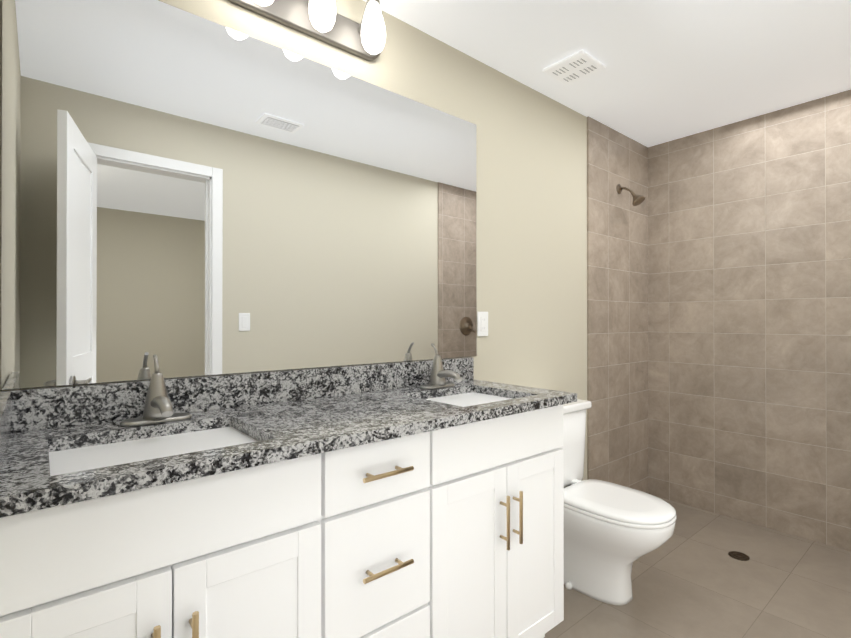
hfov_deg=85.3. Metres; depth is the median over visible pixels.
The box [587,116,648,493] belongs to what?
wall tiles
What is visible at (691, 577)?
floor
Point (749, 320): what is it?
wall tile
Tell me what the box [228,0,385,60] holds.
sconce
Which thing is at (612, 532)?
toilet
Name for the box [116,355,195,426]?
faucet
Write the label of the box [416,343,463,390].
faucet
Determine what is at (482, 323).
electrical outlet plate
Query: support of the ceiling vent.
in the ceiling
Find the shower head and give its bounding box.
[617,184,644,205]
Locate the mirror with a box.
[1,0,476,389]
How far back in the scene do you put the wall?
2.31 m
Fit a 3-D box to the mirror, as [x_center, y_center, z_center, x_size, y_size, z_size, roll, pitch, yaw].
[-0.389,-0.367,1.625,1.628,1.078,0.006,0,0,-40]
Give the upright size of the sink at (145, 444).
0.160 m
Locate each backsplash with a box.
[0,391,11,478]
[8,357,473,430]
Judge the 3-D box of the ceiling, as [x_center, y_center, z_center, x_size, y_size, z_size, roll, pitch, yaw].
[0.779,-1.266,1.587,3.594,0.100,1.794,0,0,-40]
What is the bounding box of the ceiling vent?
[543,50,606,85]
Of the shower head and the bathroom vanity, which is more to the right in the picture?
the shower head
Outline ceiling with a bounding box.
[363,0,850,146]
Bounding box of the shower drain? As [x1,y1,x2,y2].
[728,551,749,560]
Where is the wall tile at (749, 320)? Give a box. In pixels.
[648,90,850,551]
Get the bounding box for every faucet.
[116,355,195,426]
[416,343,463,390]
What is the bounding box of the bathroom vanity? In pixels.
[0,399,576,637]
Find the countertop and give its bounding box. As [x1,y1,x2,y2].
[0,379,576,506]
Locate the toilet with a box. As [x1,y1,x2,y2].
[559,399,676,604]
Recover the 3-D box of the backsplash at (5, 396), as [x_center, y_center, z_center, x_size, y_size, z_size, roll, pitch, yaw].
[-0.824,0.221,0.890,0.020,0.100,0.529,0,0,-40]
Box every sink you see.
[52,419,259,470]
[420,387,515,406]
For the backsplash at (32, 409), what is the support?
attached to the bathroom
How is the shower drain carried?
on the floor
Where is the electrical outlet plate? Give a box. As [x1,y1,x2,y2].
[477,312,487,335]
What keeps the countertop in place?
on the bathroom vanity
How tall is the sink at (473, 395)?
0.160 m
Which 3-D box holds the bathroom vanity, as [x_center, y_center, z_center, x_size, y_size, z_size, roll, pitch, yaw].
[-0.237,0.763,1.393,1.568,0.920,0.547,0,0,-40]
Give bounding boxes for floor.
[544,495,850,637]

